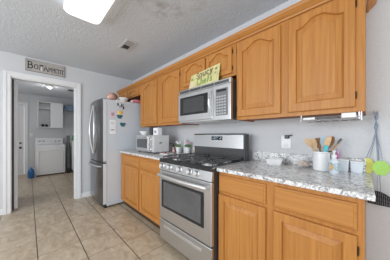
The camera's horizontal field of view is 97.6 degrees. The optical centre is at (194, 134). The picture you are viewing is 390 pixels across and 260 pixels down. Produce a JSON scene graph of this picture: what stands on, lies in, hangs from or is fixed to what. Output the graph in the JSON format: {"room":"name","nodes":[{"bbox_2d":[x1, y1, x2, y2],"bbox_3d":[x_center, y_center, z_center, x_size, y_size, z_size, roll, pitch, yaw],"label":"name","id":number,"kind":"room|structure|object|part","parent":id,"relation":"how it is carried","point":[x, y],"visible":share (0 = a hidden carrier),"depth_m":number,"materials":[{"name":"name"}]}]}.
{"room":"kitchen","nodes":[
{"label":"kitchen","id":0,"kind":"room"},
{"bbox_2d":[18,93,73,169],"bbox_3d":[-5.128,-0.028,5.195,3.716,2.420,0.100,0,0,-44],"label":"wall","id":1,"kind":"structure","parent":0,"point":[68,122],"depth_m":5.38,"materials":[{"name":"paint"}]},
{"bbox_2d":[18,105,23,173],"bbox_3d":[-5.435,0.142,4.824,0.840,2.060,0.103,0,0,-44],"label":"door","id":2,"kind":"structure","parent":1,"relation":"in","point":[20,107],"depth_m":5.08,"materials":[{"name":"paint"}]},
{"bbox_2d":[18,102,27,173],"bbox_3d":[-5.427,0.102,4.817,1.020,2.160,0.024,0,0,-44],"label":"trim","id":3,"kind":"structure","parent":1,"relation":"attached to","point":[25,104],"depth_m":5.13,"materials":[{"name":"paint"}]},
{"bbox_2d":[37,101,62,127],"bbox_3d":[-4.587,-0.616,5.410,0.600,0.785,0.347,0,0,-44],"label":"cupboard","id":4,"kind":"object","parent":1,"relation":"attached to","point":[49,113],"visible":1,"depth_m":5.39,"materials":[{"name":"white wood"}]},
{"bbox_3d":[-4.365,-0.608,5.397,0.296,0.770,0.018,0,0,-44],"label":"door","id":5,"kind":"part","parent":4,"relation":"part of","materials":[{"name":"white wood"}]},
{"bbox_3d":[-4.129,-0.686,5.888,0.675,0.243,0.300,0,0,-44],"label":"wire shelf","id":6,"kind":"object","parent":1,"relation":"attached to","visible":0},
{"bbox_2d":[63,105,73,110],"bbox_3d":[-4.232,-0.899,5.790,0.370,0.177,0.240,0,0,-44],"label":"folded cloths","id":7,"kind":"object","parent":6,"relation":"on","point":[66,107],"visible":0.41,"depth_m":5.68,"materials":[{"name":"blue fabric"}]},
{"bbox_2d":[0,51,132,208],"bbox_3d":[-3.038,-0.028,2.408,4.616,2.420,0.110,0,0,-44],"label":"wall","id":8,"kind":"structure","parent":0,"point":[95,86],"depth_m":3.23,"materials":[{"name":"paint"}]},
{"bbox_2d":[12,79,13,210],"bbox_3d":[-2.847,0.157,2.669,0.020,2.050,0.009,0,0,-44],"label":"trim","id":9,"kind":"structure","parent":8,"relation":"attached to","point":[12,79],"depth_m":2.66,"materials":[{"name":"white wood"}]},
{"bbox_2d":[14,81,17,208],"bbox_3d":[-3.122,0.159,2.947,0.771,2.023,0.043,0,0,41],"label":"door","id":10,"kind":"structure","parent":8,"relation":"in","point":[15,82],"depth_m":2.70,"materials":[{"name":"paint"}]},
{"bbox_2d":[3,70,80,214],"bbox_3d":[-2.522,0.111,2.894,0.968,2.143,0.134,0,0,-44],"label":"door frame","id":11,"kind":"structure","parent":8,"relation":"attached to","point":[7,75],"depth_m":2.58,"materials":[{"name":"paint"}]},
{"bbox_2d":[25,58,64,76],"bbox_3d":[-2.488,-1.115,2.854,0.496,0.187,0.017,0,0,-44],"label":"wall sign","id":12,"kind":"object","parent":8,"relation":"attached to","point":[30,65],"visible":1,"depth_m":2.83,"materials":[{"name":"beige wood"}]},
{"bbox_2d":[81,191,90,197],"bbox_3d":[-1.784,1.137,3.545,0.995,0.090,0.014,0,0,-44],"label":"baseboard","id":13,"kind":"structure","parent":8,"relation":"attached to","point":[85,194],"depth_m":3.24,"materials":[{"name":"paint"}]},
{"bbox_2d":[0,169,189,259],"bbox_3d":[-1.907,1.212,1.178,4.716,0.060,10.350,0,0,-44],"label":"floor","id":14,"kind":"structure","parent":0,"point":[48,223],"depth_m":2.13,"materials":[{"name":"tile"}]},
{"bbox_2d":[28,166,34,177],"bbox_3d":[-4.504,1.024,4.687,0.140,0.315,0.136,0,0,-44],"label":"jug","id":15,"kind":"object","parent":14,"relation":"on","point":[31,172],"visible":1,"depth_m":4.65,"materials":[{"name":"plastic"}]},
{"bbox_2d":[35,137,64,175],"bbox_3d":[-4.460,0.632,5.257,0.670,1.100,0.685,0,0,-44],"label":"washing machine","id":16,"kind":"object","parent":14,"relation":"on","point":[49,151],"visible":1,"depth_m":5.05,"materials":[{"name":"white metal"}]},
{"bbox_3d":[-4.229,0.762,5.021,0.540,0.600,0.024,0,0,-44],"label":"panel","id":17,"kind":"part","parent":16,"relation":"part of","materials":[{"name":"white metal"}]},
{"bbox_2d":[66,135,69,168],"bbox_3d":[-4.005,0.597,5.392,0.092,1.165,0.128,0,0,-44],"label":"ironing board","id":18,"kind":"object","parent":14,"relation":"on","point":[67,136],"visible":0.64,"depth_m":5.38,"materials":[{"name":"grey metal"}]},
{"bbox_2d":[70,140,73,171],"bbox_3d":[-3.919,0.682,5.788,0.505,1.000,0.680,0,0,-44],"label":"dryer","id":19,"kind":"object","parent":14,"relation":"on","point":[71,141],"visible":0.16,"depth_m":5.42,"materials":[{"name":"white metal"}]},
{"bbox_2d":[89,98,149,207],"bbox_3d":[-1.471,0.293,3.261,0.922,1.778,0.798,0,0,-44],"label":"refrigerator","id":20,"kind":"object","parent":14,"relation":"on","point":[105,161],"visible":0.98,"depth_m":2.86,"materials":[{"name":"silver metal"}]},
{"bbox_3d":[-1.835,-0.093,3.020,0.141,0.839,0.024,0,0,32],"label":"handle","id":21,"kind":"part","parent":20,"relation":"part of","materials":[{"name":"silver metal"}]},
{"bbox_3d":[-1.875,-0.076,3.149,0.079,1.027,0.394,0,0,-44],"label":"door","id":22,"kind":"part","parent":20,"relation":"part of","materials":[{"name":"silver metal"}]},
{"bbox_3d":[-1.723,-0.093,2.905,0.024,0.839,0.141,0,0,-31],"label":"handle","id":23,"kind":"part","parent":20,"relation":"part of","materials":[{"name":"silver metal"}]},
{"bbox_3d":[-1.735,0.789,3.005,0.079,0.665,0.795,0,0,-44],"label":"freezer drawer","id":24,"kind":"part","parent":20,"relation":"part of","materials":[{"name":"silver metal"}]},
{"bbox_3d":[-1.595,-0.076,2.862,0.079,1.027,0.394,0,0,-44],"label":"door","id":25,"kind":"part","parent":20,"relation":"part of","materials":[{"name":"silver metal"}]},
{"bbox_2d":[106,93,117,99],"bbox_3d":[-1.440,-0.657,2.964,0.182,0.149,0.182,0,0,-44],"label":"bundle","id":26,"kind":"object","parent":20,"relation":"on","point":[112,96],"visible":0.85,"depth_m":2.90,"materials":[{"name":"pink"}]},
{"bbox_2d":[109,127,115,133],"bbox_3d":[-1.359,-0.072,2.814,0.095,0.108,0.003,0,0,-44],"label":"paper note","id":27,"kind":"object","parent":20,"relation":"attached to","point":[112,130],"visible":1,"depth_m":2.81,"materials":[{"name":"grey paper"}]},
{"bbox_2d":[110,111,114,116],"bbox_3d":[-1.357,-0.343,2.816,0.080,0.100,0.003,0,0,-44],"label":"paper note","id":28,"kind":"object","parent":20,"relation":"attached to","point":[112,113],"visible":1,"depth_m":2.81,"materials":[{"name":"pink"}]},
{"bbox_2d":[109,120,115,126],"bbox_3d":[-1.359,-0.188,2.814,0.095,0.110,0.003,0,0,-44],"label":"paper note","id":29,"kind":"object","parent":20,"relation":"attached to","point":[112,123],"visible":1,"depth_m":2.81,"materials":[{"name":"grey paper"}]},
{"bbox_2d":[116,100,124,108],"bbox_3d":[-1.261,-0.510,2.889,0.140,0.145,0.033,0,0,-44],"label":"key rack","id":30,"kind":"object","parent":20,"relation":"attached to","point":[117,101],"visible":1,"depth_m":2.89,"materials":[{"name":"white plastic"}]},
{"bbox_2d":[118,97,127,101],"bbox_3d":[-1.287,-0.619,3.054,0.180,0.075,0.180,0,0,-44],"label":"bowl","id":31,"kind":"object","parent":20,"relation":"on","point":[119,98],"visible":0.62,"depth_m":2.99,"materials":[{"name":"white ceramic"}]},
{"bbox_2d":[121,153,160,228],"bbox_3d":[-0.583,0.738,2.610,0.617,0.889,1.300,0,0,-44],"label":"base cabinet","id":32,"kind":"object","parent":14,"relation":"on","point":[140,182],"visible":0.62,"depth_m":2.32,"materials":[{"name":"brown wood"}]},
{"bbox_3d":[-0.982,0.388,2.591,0.019,0.132,0.550,0,0,-44],"label":"drawer","id":33,"kind":"part","parent":32,"relation":"part of","materials":[{"name":"brown wood"}]},
{"bbox_3d":[-0.982,0.768,2.591,0.019,0.584,0.550,0,0,-44],"label":"door","id":34,"kind":"part","parent":32,"relation":"part of","materials":[{"name":"brown wood"}]},
{"bbox_3d":[-0.984,0.768,2.589,0.012,0.480,0.446,0,0,-44],"label":"raised panel","id":35,"kind":"part","parent":32,"relation":"part of","materials":[{"name":"brown wood"}]},
{"bbox_3d":[-0.572,0.388,2.171,0.019,0.132,0.563,0,0,-44],"label":"drawer","id":36,"kind":"part","parent":32,"relation":"part of","materials":[{"name":"brown wood"}]},
{"bbox_3d":[-0.572,0.768,2.171,0.019,0.584,0.563,0,0,-44],"label":"door","id":37,"kind":"part","parent":32,"relation":"part of","materials":[{"name":"brown wood"}]},
{"bbox_3d":[-0.574,0.768,2.169,0.012,0.480,0.459,0,0,-44],"label":"raised panel","id":38,"kind":"part","parent":32,"relation":"part of","materials":[{"name":"brown wood"}]},
{"bbox_2d":[119,145,194,159],"bbox_3d":[-0.592,0.231,2.606,0.637,0.122,1.313,0,0,-44],"label":"countertop","id":39,"kind":"structure","parent":32,"relation":"on","point":[157,155],"depth_m":2.46,"materials":[{"name":"stone"}]},
{"bbox_2d":[135,135,168,153],"bbox_3d":[-0.679,0.134,2.627,0.312,0.260,0.522,0,0,-44],"label":"toaster oven","id":40,"kind":"object","parent":39,"relation":"on","point":[148,143],"visible":0.97,"depth_m":2.47,"materials":[{"name":"silver metal"}]},
{"bbox_3d":[-0.801,0.123,2.582,0.010,0.198,0.375,0,0,-44],"label":"glass door","id":41,"kind":"part","parent":40,"relation":"part of","materials":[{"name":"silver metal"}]},
{"bbox_2d":[140,131,148,134],"bbox_3d":[-0.805,-0.028,2.729,0.160,0.062,0.160,0,0,-44],"label":"bowl","id":42,"kind":"object","parent":40,"relation":"on","point":[141,132],"visible":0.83,"depth_m":2.68,"materials":[{"name":"white ceramic"}]},
{"bbox_3d":[-0.757,0.125,2.552,0.012,0.236,0.520,0,0,-44],"label":"frame","id":43,"kind":"part","parent":40,"relation":"part of","materials":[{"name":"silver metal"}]},
{"bbox_2d":[149,127,152,134],"bbox_3d":[-0.675,-0.056,2.653,0.078,0.118,0.078,0,0,-44],"label":"can","id":44,"kind":"object","parent":40,"relation":"on","point":[150,128],"visible":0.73,"depth_m":2.62,"materials":[{"name":"grey metal"}]},
{"bbox_2d":[153,128,161,134],"bbox_3d":[-0.557,-0.049,2.524,0.072,0.105,0.120,0,0,-44],"label":"carton","id":45,"kind":"object","parent":40,"relation":"on","point":[156,131],"visible":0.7,"depth_m":2.49,"materials":[{"name":"cardboard"}]},
{"bbox_2d":[153,135,168,152],"bbox_3d":[-0.660,0.126,2.647,0.258,0.244,0.520,0,0,-44],"label":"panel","id":46,"kind":"object","parent":40,"relation":"in","point":[160,142],"depth_m":2.44,"materials":[{"name":"silver metal"}]},
{"bbox_2d":[175,141,181,152],"bbox_3d":[-0.244,0.178,2.505,0.097,0.171,0.109,0,0,-44],"label":"potted flower","id":47,"kind":"object","parent":39,"relation":"on","point":[178,147],"visible":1,"depth_m":2.48,"materials":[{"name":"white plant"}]},
{"bbox_2d":[184,142,190,152],"bbox_3d":[-0.103,0.178,2.439,0.105,0.170,0.118,0,0,-44],"label":"potted flower","id":48,"kind":"object","parent":39,"relation":"on","point":[187,147],"visible":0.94,"depth_m":2.41,"materials":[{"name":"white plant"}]},
{"bbox_2d":[157,133,248,259],"bbox_3d":[0.085,0.583,1.818,0.731,1.198,0.755,0,0,-44],"label":"gas range","id":49,"kind":"object","parent":14,"relation":"on","point":[189,183],"visible":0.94,"depth_m":1.59,"materials":[{"name":"grey metal"}]},
{"bbox_3d":[-0.156,0.330,1.616,0.053,0.062,0.062,0,0,-44],"label":"knob","id":50,"kind":"part","parent":49,"relation":"part of","materials":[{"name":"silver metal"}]},
{"bbox_3d":[-0.156,0.425,1.589,0.067,0.032,0.700,0,0,-44],"label":"handle","id":51,"kind":"part","parent":49,"relation":"part of","materials":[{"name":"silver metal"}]},
{"bbox_3d":[-0.118,1.010,1.619,0.028,0.213,0.743,0,0,-44],"label":"storage drawer","id":52,"kind":"part","parent":49,"relation":"part of","materials":[{"name":"silver metal"}]},
{"bbox_3d":[-0.118,0.636,1.620,0.034,0.512,0.743,0,0,-44],"label":"oven door","id":53,"kind":"part","parent":49,"relation":"part of","materials":[{"name":"silver metal"}]},
{"bbox_3d":[-0.115,0.335,1.623,0.038,0.078,0.743,0,0,-44],"label":"control panel","id":54,"kind":"part","parent":49,"relation":"part of","materials":[{"name":"silver metal"}]},
{"bbox_3d":[-0.058,0.330,1.515,0.053,0.062,0.062,0,0,-44],"label":"knob","id":55,"kind":"part","parent":49,"relation":"part of","materials":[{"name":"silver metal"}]},
{"bbox_3d":[0.005,0.330,1.451,0.053,0.062,0.062,0,0,-44],"label":"knob","id":56,"kind":"part","parent":49,"relation":"part of","materials":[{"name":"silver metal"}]},
{"bbox_2d":[160,158,243,171],"bbox_3d":[0.053,0.275,1.786,0.510,0.040,0.747,0,0,-44],"label":"cooktop","id":57,"kind":"object","parent":49,"relation":"in","point":[191,165],"depth_m":1.59,"materials":[{"name":"black metal"}]},
{"bbox_2d":[212,170,218,259],"bbox_3d":[0.119,0.702,1.851,0.636,0.850,0.747,0,0,-44],"label":"panel","id":58,"kind":"object","parent":49,"relation":"in","point":[215,174],"depth_m":1.37,"materials":[{"name":"grey metal"}]},
{"bbox_2d":[219,172,365,259],"bbox_3d":[0.698,0.738,1.297,0.617,0.889,0.844,0,0,-44],"label":"base cabinet","id":59,"kind":"object","parent":14,"relation":"on","point":[259,219],"visible":0.84,"depth_m":1.03,"materials":[{"name":"brown wood"}]},
{"bbox_3d":[0.326,0.768,1.247,0.012,0.480,0.278,0,0,-44],"label":"raised panel","id":60,"kind":"part","parent":59,"relation":"part of","materials":[{"name":"brown wood"}]},
{"bbox_3d":[0.328,0.388,1.249,0.019,0.132,0.382,0,0,-44],"label":"drawer","id":61,"kind":"part","parent":59,"relation":"part of","materials":[{"name":"brown wood"}]},
{"bbox_3d":[0.328,0.768,1.249,0.019,0.584,0.382,0,0,-44],"label":"door","id":62,"kind":"part","parent":59,"relation":"part of","materials":[{"name":"brown wood"}]},
{"bbox_2d":[217,151,375,201],"bbox_3d":[0.705,0.231,1.277,0.637,0.122,0.878,0,0,-44],"label":"countertop","id":63,"kind":"structure","parent":59,"relation":"on","point":[355,185],"depth_m":1.14,"materials":[{"name":"stone"}]},
{"bbox_2d":[265,157,282,165],"bbox_3d":[0.697,0.236,1.502,0.140,0.055,0.108,0,0,28],"label":"baking dish","id":64,"kind":"object","parent":63,"relation":"on","point":[270,161],"visible":0.99,"depth_m":1.47,"materials":[{"name":"white ceramic"}]},
{"bbox_2d":[297,160,309,165],"bbox_3d":[0.885,0.221,1.401,0.108,0.085,0.108,0,0,-44],"label":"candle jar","id":65,"kind":"object","parent":63,"relation":"on","point":[302,162],"visible":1,"depth_m":1.38,"materials":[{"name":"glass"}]},
{"bbox_2d":[312,151,329,171],"bbox_3d":[0.937,0.193,1.266,0.112,0.142,0.112,0,0,-44],"label":"utensil crock","id":66,"kind":"object","parent":63,"relation":"on","point":[321,159],"visible":0.89,"depth_m":1.22,"materials":[{"name":"white ceramic"}]},
{"bbox_2d":[305,138,314,150],"bbox_3d":[0.915,0.136,1.295,0.020,0.226,0.141,0,0,-44],"label":"wooden spoon","id":67,"kind":"object","parent":66,"relation":"in","point":[307,142],"visible":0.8,"depth_m":1.33,"materials":[{"name":"brown wood"}]},
{"bbox_2d":[309,138,317,151],"bbox_3d":[0.925,0.136,1.299,0.019,0.222,0.098,0,0,-44],"label":"spatula","id":68,"kind":"object","parent":66,"relation":"in","point":[314,143],"visible":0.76,"depth_m":1.31,"materials":[{"name":"brown wood"}]},
{"bbox_2d":[315,138,320,151],"bbox_3d":[0.954,0.133,1.308,0.021,0.226,0.066,0,0,-44],"label":"turner","id":69,"kind":"object","parent":66,"relation":"in","point":[316,139],"visible":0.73,"depth_m":1.31,"materials":[{"name":"brown wood"}]},
{"bbox_2d":[320,136,325,151],"bbox_3d":[0.962,0.127,1.281,0.037,0.238,0.012,0,0,19],"label":"spatula","id":70,"kind":"object","parent":66,"relation":"in","point":[322,138],"visible":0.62,"depth_m":1.28,"materials":[{"name":"blue plastic"}]},
{"bbox_2d":[323,145,327,151],"bbox_3d":[0.921,0.159,1.227,0.015,0.177,0.064,0,0,-41],"label":"scraper","id":71,"kind":"object","parent":66,"relation":"in","point":[325,148],"visible":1,"depth_m":1.22,"materials":[{"name":"teal plastic"}]},
{"bbox_2d":[323,136,331,146],"bbox_3d":[0.934,0.128,1.232,0.017,0.238,0.087,0,0,-44],"label":"paddle","id":72,"kind":"object","parent":66,"relation":"in","point":[328,139],"visible":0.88,"depth_m":1.22,"materials":[{"name":"brown wood"}]},
{"bbox_2d":[326,136,334,151],"bbox_3d":[0.961,0.129,1.253,0.103,0.238,0.018,0,0,39],"label":"wooden spoon","id":73,"kind":"object","parent":66,"relation":"in","point":[333,137],"visible":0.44,"depth_m":1.23,"materials":[{"name":"brown wood"}]},
{"bbox_2d":[330,139,342,152],"bbox_3d":[0.959,0.136,1.225,0.012,0.226,0.159,0,0,-44],"label":"brush","id":74,"kind":"object","parent":66,"relation":"in","point":[339,140],"visible":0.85,"depth_m":1.19,"materials":[{"name":"brown wood"}]},
{"bbox_2d":[329,150,338,173],"bbox_3d":[0.946,0.185,1.163,0.056,0.157,0.059,0,0,-44],"label":"lotion bottle","id":75,"kind":"object","parent":63,"relation":"on","point":[333,162],"visible":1,"depth_m":1.15,"materials":[{"name":"white plastic"}]},
{"bbox_2d":[338,158,349,171],"bbox_3d":[1.079,0.218,1.236,0.074,0.090,0.062,0,0,-44],"label":"plastic container","id":76,"kind":"object","parent":63,"relation":"on","point":[343,162],"visible":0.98,"depth_m":1.21,"materials":[{"name":"white plastic"}]},
{"bbox_2d":[350,160,363,173],"bbox_3d":[1.135,0.224,1.196,0.069,0.080,0.070,0,0,-44],"label":"plastic container","id":77,"kind":"object","parent":63,"relation":"on","point":[356,166],"visible":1,"depth_m":1.18,"materials":[{"name":"white plastic"}]},
{"bbox_3d":[1.135,0.188,1.196,0.069,0.010,0.070,0,0,-44],"label":"lid","id":78,"kind":"part","parent":77,"relation":"part of","materials":[{"name":"white plastic"}]},
{"bbox_3d":[0.627,0.768,0.938,0.012,0.480,0.278,0,0,-44],"label":"raised panel","id":79,"kind":"part","parent":59,"relation":"part of","materials":[{"name":"brown wood"}]},
{"bbox_3d":[0.629,0.768,0.940,0.019,0.584,0.382,0,0,-44],"label":"door","id":80,"kind":"part","parent":59,"relation":"part of","materials":[{"name":"brown wood"}]},
{"bbox_3d":[0.629,0.388,0.940,0.019,0.132,0.382,0,0,-44],"label":"drawer","id":81,"kind":"part","parent":59,"relation":"part of","materials":[{"name":"brown wood"}]},
{"bbox_3d":[0.999,0.688,1.003,0.597,0.788,0.004,0,0,-44],"label":"panel","id":82,"kind":"part","parent":59,"relation":"part of","materials":[{"name":"brown wood"}]},
{"bbox_2d":[0,0,288,99],"bbox_3d":[-1.907,-1.278,1.178,4.716,0.080,10.350,0,0,-44],"label":"ceiling","id":83,"kind":"structure","parent":0,"point":[164,31],"depth_m":2.04,"materials":[{"name":"white paint"}]},
{"bbox_2d":[64,0,114,23],"bbox_3d":[-0.713,-1.199,1.289,0.310,0.078,1.250,0,0,-44],"label":"ceiling light","id":84,"kind":"object","parent":83,"relation":"attached to","point":[92,11],"visible":1,"depth_m":1.57,"materials":[{"name":"paint"}]},
{"bbox_2d":[118,38,137,50],"bbox_3d":[-0.925,-1.230,2.346,0.143,0.016,0.310,0,0,-44],"label":"ceiling vent","id":85,"kind":"object","parent":83,"relation":"in","point":[127,44],"visible":1,"depth_m":2.32,"materials":[{"name":"metal"}]},
{"bbox_2d":[133,0,389,259],"bbox_3d":[0.988,-0.028,1.516,0.100,2.420,6.790,0,0,-44],"label":"wall","id":86,"kind":"structure","parent":0,"point":[264,135],"depth_m":1.21,"materials":[{"name":"paint"}]},
{"bbox_2d":[119,86,139,102],"bbox_3d":[-1.193,-0.798,3.436,0.337,0.190,0.990,0,0,-44],"label":"upper cabinet","id":87,"kind":"object","parent":86,"relation":"attached to","point":[133,94],"visible":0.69,"depth_m":3.25,"materials":[{"name":"brown wood"}]},
{"bbox_3d":[-1.150,-0.785,3.164,0.019,0.125,0.445,0,0,-44],"label":"door","id":88,"kind":"part","parent":87,"relation":"part of","materials":[{"name":"brown wood"}]},
{"bbox_2d":[140,67,198,127],"bbox_3d":[-0.452,-0.515,2.676,0.337,0.755,1.127,0,0,-44],"label":"upper cabinet","id":89,"kind":"object","parent":86,"relation":"attached to","point":[158,96],"visible":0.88,"depth_m":2.47,"materials":[{"name":"brown wood"}]},
{"bbox_3d":[-0.740,-0.509,2.743,0.019,0.678,0.470,0,0,-44],"label":"door","id":90,"kind":"part","parent":89,"relation":"part of","materials":[{"name":"brown wood"}]},
{"bbox_3d":[-0.742,-0.518,2.741,0.012,0.568,0.362,0,0,-44],"label":"raised panel","id":91,"kind":"part","parent":89,"relation":"part of","materials":[{"name":"brown wood"}]},
{"bbox_3d":[-0.351,-0.509,2.345,0.019,0.678,0.443,0,0,-44],"label":"door","id":92,"kind":"part","parent":89,"relation":"part of","materials":[{"name":"brown wood"}]},
{"bbox_3d":[-0.353,-0.518,2.343,0.012,0.568,0.335,0,0,-44],"label":"raised panel","id":93,"kind":"part","parent":89,"relation":"part of","materials":[{"name":"brown wood"}]},
{"bbox_2d":[182,43,236,90],"bbox_3d":[0.218,-0.728,1.989,0.337,0.330,0.790,0,0,-44],"label":"upper cabinet","id":94,"kind":"object","parent":86,"relation":"attached to","point":[227,56],"visible":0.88,"depth_m":1.74,"materials":[{"name":"brown wood"}]},
{"bbox_3d":[-0.016,-0.728,1.998,0.012,0.192,0.270,0,0,-44],"label":"raised panel","id":95,"kind":"part","parent":94,"relation":"part of","materials":[{"name":"brown wood"}]},
{"bbox_3d":[-0.014,-0.719,2.000,0.019,0.258,0.358,0,0,-44],"label":"door","id":96,"kind":"part","parent":94,"relation":"part of","materials":[{"name":"brown wood"}]},
{"bbox_2d":[178,77,247,124],"bbox_3d":[0.187,-0.332,1.927,0.469,0.388,0.740,0,0,-44],"label":"microwave","id":97,"kind":"object","parent":94,"relation":"attached to","point":[215,102],"visible":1,"depth_m":1.71,"materials":[{"name":"grey metal"}]},
{"bbox_3d":[-0.011,-0.315,1.873,0.012,0.310,0.531,0,0,-44],"label":"door","id":98,"kind":"part","parent":97,"relation":"part of","materials":[{"name":"silver metal"}]},
{"bbox_2d":[189,63,220,88],"bbox_3d":[0.091,-0.622,1.846,0.036,0.190,0.435,0,0,-44],"label":"kitchen sign","id":99,"kind":"object","parent":97,"relation":"on","point":[211,74],"visible":1,"depth_m":1.81,"materials":[{"name":"yellow paper"}]},
{"bbox_3d":[0.076,-0.309,1.817,0.035,0.338,0.740,0,0,-44],"label":"panel","id":100,"kind":"part","parent":97,"relation":"part of","materials":[{"name":"silver metal"}]},
{"bbox_3d":[0.145,-0.321,1.672,0.053,0.268,0.022,0,0,-44],"label":"handle","id":101,"kind":"part","parent":97,"relation":"part of","materials":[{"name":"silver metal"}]},
{"bbox_3d":[0.251,-0.313,1.611,0.003,0.256,0.140,0,0,-44],"label":"control panel","id":102,"kind":"part","parent":97,"relation":"part of","materials":[{"name":"silver metal"}]},
{"bbox_3d":[0.238,-0.719,1.741,0.019,0.258,0.324,0,0,-44],"label":"door","id":103,"kind":"part","parent":94,"relation":"part of","materials":[{"name":"brown wood"}]},
{"bbox_3d":[0.236,-0.728,1.740,0.012,0.192,0.236,0,0,-44],"label":"raised panel","id":104,"kind":"part","parent":94,"relation":"part of","materials":[{"name":"brown wood"}]},
{"bbox_2d":[281,136,290,147],"bbox_3d":[0.845,0.064,1.584,0.010,0.116,0.083,0,0,-44],"label":"wall outlet","id":105,"kind":"object","parent":86,"relation":"attached to","point":[285,143],"visible":0.98,"depth_m":1.58,"materials":[{"name":"white plastic"}]},
{"bbox_2d":[237,0,365,121],"bbox_3d":[0.794,-0.515,1.399,0.337,0.755,0.856,0,0,-44],"label":"upper cabinet","id":106,"kind":"object","parent":86,"relation":"attached to","point":[312,63],"visible":0.94,"depth_m":1.18,"materials":[{"name":"brown wood"}]},
{"bbox_2d":[117,0,376,94],"bbox_3d":[-0.216,-0.894,2.413,0.369,0.063,3.822,0,0,-44],"label":"crown molding","id":107,"kind":"structure","parent":106,"relation":"attached to","point":[302,6],"depth_m":1.49,"materials":[{"name":"brown wood"}]},
{"bbox_3d":[0.524,-0.516,1.445,0.012,0.572,0.272,0,0,-44],"label":"raised panel","id":108,"kind":"part","parent":106,"relation":"part of","materials":[{"name":"brown wood"}]},
{"bbox_3d":[0.526,-0.507,1.446,0.019,0.682,0.380,0,0,-44],"label":"door","id":109,"kind":"part","parent":106,"relation":"part of","materials":[{"name":"brown wood"}]},
{"bbox_3d":[0.821,-0.516,1.140,0.012,0.572,0.256,0,0,-44],"label":"raised panel","id":110,"kind":"part","parent":106,"relation":"part of","materials":[{"name":"brown wood"}]},
{"bbox_3d":[0.823,-0.507,1.142,0.019,0.682,0.364,0,0,-44],"label":"door","id":111,"kind":"part","parent":106,"relation":"part of","materials":[{"name":"brown wood"}]},
{"bbox_2d":[301,111,361,122],"bbox_3d":[0.942,-0.112,1.185,0.206,0.052,0.318,0,0,-44],"label":"rack","id":112,"kind":"object","parent":106,"relation":"attached to","point":[352,115],"visible":1,"depth_m":1.11,"materials":[{"name":"silver metal"}]},
{"bbox_2d":[303,117,316,119],"bbox_3d":[0.853,-0.114,1.252,0.140,0.016,0.070,0,0,-44],"label":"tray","id":113,"kind":"object","parent":112,"relation":"on","point":[312,118],"depth_m":1.20,"materials":[{"name":"plastic"}]},
{"bbox_2d":[317,116,340,120],"bbox_3d":[0.925,-0.112,1.179,0.140,0.012,0.115,0,0,-44],"label":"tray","id":114,"kind":"object","parent":112,"relation":"on","point":[321,118],"depth_m":1.12,"materials":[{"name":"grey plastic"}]},
{"bbox_3d":[1.099,-0.515,1.101,0.317,0.753,0.004,0,0,-44],"label":"panel","id":115,"kind":"part","parent":106,"relation":"part of","materials":[{"name":"brown wood"}]},
{"bbox_2d":[253,151,365,171],"bbox_3d":[0.913,0.217,1.504,0.023,0.094,0.842,0,0,-44],"label":"backsplash","id":116,"kind":"structure","parent":86,"relation":"attached to","point":[288,158],"depth_m":1.54,"materials":[{"name":"stone"}]},
{"bbox_3d":[1.236,-0.157,1.164,0.036,0.021,0.028,0,0,-44],"label":"wall hook","id":117,"kind":"object","parent":86,"relation":"attached to","visible":0},
{"bbox_2d":[364,113,378,173],"bbox_3d":[1.215,0.057,1.189,0.004,0.426,0.088,0,0,-44],"label":"fly swatter","id":118,"kind":"object","parent":117,"relation":"hanging from","point":[369,162],"visible":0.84,"depth_m":1.18,"materials":[{"name":"yellow plastic"}]},
{"bbox_3d":[1.224,0.003,1.179,0.003,0.319,0.061,0,0,-44],"label":"wire handle","id":119,"kind":"part","parent":118,"relation":"part of","materials":[{"name":"grey metal"}]},
{"bbox_2d":[367,112,389,206],"bbox_3d":[1.244,0.160,1.151,0.008,0.632,0.114,0,0,-44],"label":"fly swatter","id":120,"kind":"object","parent":117,"relation":"hanging from","point":[386,199],"visible":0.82,"depth_m":1.15,"materials":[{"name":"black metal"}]},
{"bbox_3d":[1.239,0.113,1.155,0.003,0.538,0.028,0,0,-44],"label":"wire handle","id":121,"kind":"part","parent":120,"relation":"part of","materials":[{"name":"grey metal"}]},
{"bbox_2d":[372,112,389,175],"bbox_3d":[1.244,0.057,1.142,0.004,0.428,0.085,0,0,-44],"label":"fly swatter","id":122,"kind":"object","parent":117,"relation":"hanging from","point":[379,167],"visible":1,"depth_m":1.15,"materials":[{"name":"green plastic"}]},
{"bbox_3d":[1.237,0.008,1.150,0.003,0.329,0.041,0,0,-44],"label":"wire handle","id":123,"kind":"part","parent":122,"relation":"part of","materials":[{"name":"grey metal"}]}
]}

